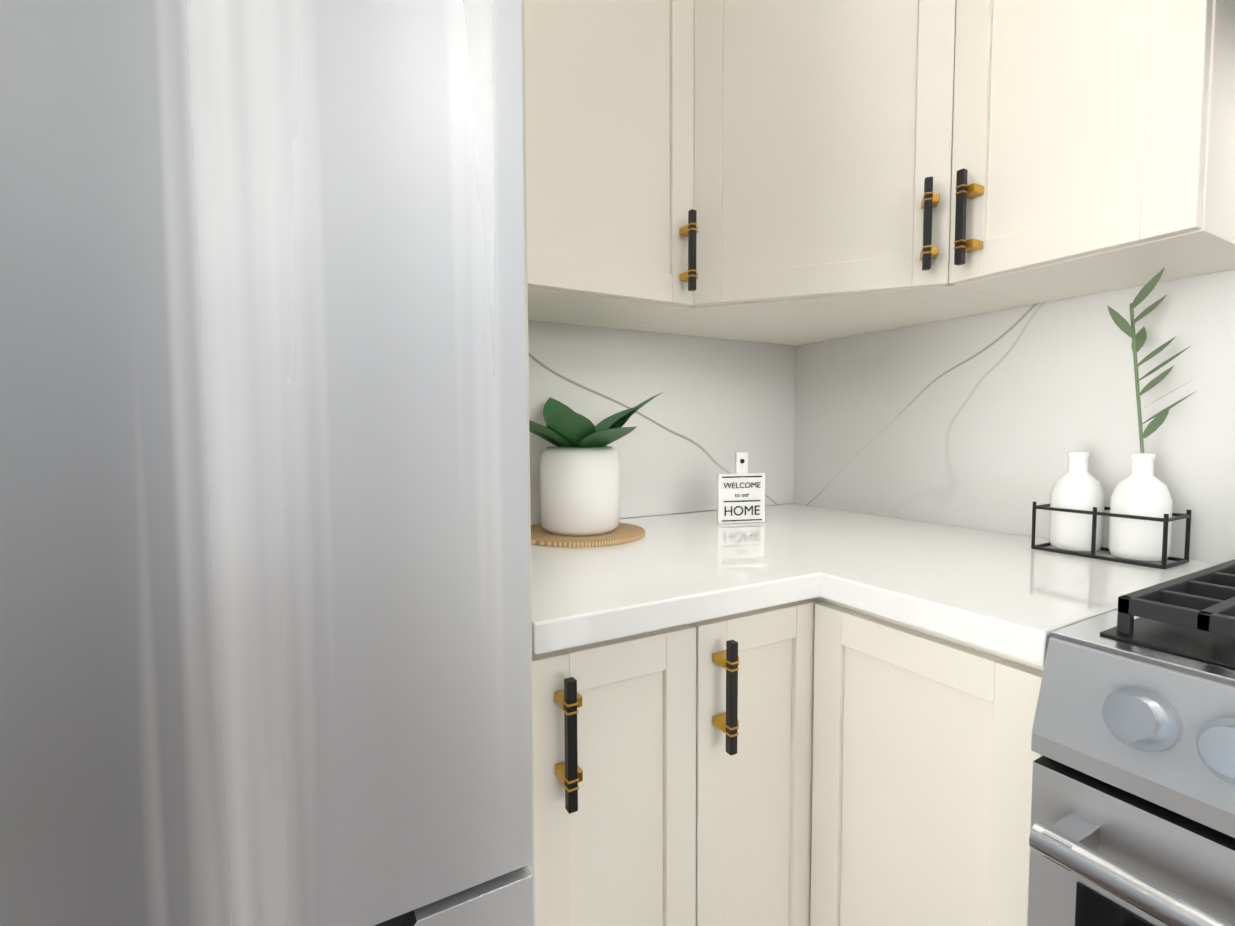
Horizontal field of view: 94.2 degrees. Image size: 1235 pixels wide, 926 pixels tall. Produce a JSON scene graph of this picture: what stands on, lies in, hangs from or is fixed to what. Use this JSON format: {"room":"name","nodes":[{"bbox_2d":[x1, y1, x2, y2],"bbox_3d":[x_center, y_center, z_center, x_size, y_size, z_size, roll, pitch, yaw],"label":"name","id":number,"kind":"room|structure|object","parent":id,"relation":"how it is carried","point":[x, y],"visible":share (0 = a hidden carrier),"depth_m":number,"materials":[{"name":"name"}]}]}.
{"room":"kitchen","nodes":[
{"label":"kitchen","id":0,"kind":"room"},
{"bbox_2d":[620,503,790,518],"bbox_3d":[-0.912,-0.133,1.021,3.430,2.433,0.200,-2,4,-29],"label":"wall","id":1,"kind":"structure","parent":0,"point":[688,512],"depth_m":1.52,"materials":[{"name":"white stone"}]},
{"bbox_2d":[528,320,795,524],"bbox_3d":[0.042,-0.103,1.436,1.100,0.479,0.012,-2,4,-29],"label":"backsplash","id":2,"kind":"structure","parent":1,"relation":"attached to","point":[708,412],"depth_m":1.49,"materials":[{"name":"stone"}]},
{"bbox_2d":[524,0,1234,345],"bbox_3d":[0.302,-0.828,0.963,1.061,1.047,0.998,-2,4,-29],"label":"upper cabinet","id":3,"kind":"object","parent":1,"relation":"attached to","point":[793,172],"visible":0.96,"depth_m":1.01,"materials":[{"name":"white wood"}]},
{"bbox_2d":[791,269,1234,563],"bbox_3d":[1.038,-0.136,0.915,0.130,2.433,1.890,-2,4,-29],"label":"wall","id":4,"kind":"structure","parent":0,"point":[987,421],"depth_m":1.17,"materials":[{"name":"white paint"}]},
{"bbox_3d":[2.278,1.070,1.610,10.100,0.060,10.000,-2,4,-29],"label":"floor","id":5,"kind":"structure","parent":0,"visible":0},
{"bbox_2d":[0,0,532,925],"bbox_3d":[-0.671,0.177,0.600,0.996,1.856,0.738,-2,4,-29],"label":"fridge","id":6,"kind":"object","parent":5,"relation":"on","point":[264,598],"visible":1,"depth_m":0.45,"materials":[{"name":"silver metal"}]},
{"bbox_2d":[522,0,535,925],"bbox_3d":[-0.669,-0.110,0.582,1.149,2.432,0.800,-2,4,-29],"label":"tall cabinet","id":7,"kind":"object","parent":5,"relation":"on","point":[531,867],"visible":0.04,"depth_m":0.64,"materials":[{"name":"beige"}]},
{"bbox_2d":[532,597,1043,925],"bbox_3d":[0.288,0.636,1.079,1.061,0.880,0.938,-2,4,-29],"label":"base cabinet","id":8,"kind":"object","parent":5,"relation":"on","point":[818,761],"visible":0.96,"depth_m":0.78,"materials":[{"name":"white wood"}]},
{"bbox_2d":[531,504,1217,665],"bbox_3d":[0.289,0.176,1.049,1.061,0.038,0.927,-2,4,-29],"label":"countertop","id":9,"kind":"structure","parent":8,"relation":"on","point":[1016,596],"depth_m":0.85,"materials":[{"name":"stone"}]},
{"bbox_2d":[531,522,644,546],"bbox_3d":[-0.078,0.145,1.205,0.270,0.008,0.270,-2,4,-29],"label":"woven mat","id":10,"kind":"object","parent":9,"relation":"on","point":[621,533],"visible":0.54,"depth_m":1.12,"materials":[{"name":"beige wicker"}]},
{"bbox_2d":[529,392,662,535],"bbox_3d":[-0.094,-0.001,1.167,0.357,0.287,0.312,-2,4,-29],"label":"potted plant","id":11,"kind":"object","parent":10,"relation":"on","point":[579,478],"visible":0.98,"depth_m":1.13,"materials":[{"name":"white ceramic"}]},
{"bbox_2d":[717,452,764,523],"bbox_3d":[0.289,0.058,1.343,0.116,0.165,0.015,-1,3,-11],"label":"sign board","id":12,"kind":"object","parent":9,"relation":"on","point":[741,495],"visible":1,"depth_m":1.34,"materials":[{"name":"white paint"}]},
{"bbox_2d":[1031,268,1194,568],"bbox_3d":[0.834,-0.071,0.963,0.129,0.461,0.200,-2,4,-29],"label":"vases","id":13,"kind":"object","parent":9,"relation":"on","point":[1140,514],"visible":0.96,"depth_m":0.94,"materials":[{"name":"white ceramic"}]},
{"bbox_2d":[1027,559,1234,925],"bbox_3d":[0.885,0.631,0.370,0.690,0.962,0.874,-2,4,-29],"label":"range","id":14,"kind":"object","parent":5,"relation":"on","point":[1133,786],"visible":1,"depth_m":0.54,"materials":[{"name":"silver metal"}]}
]}

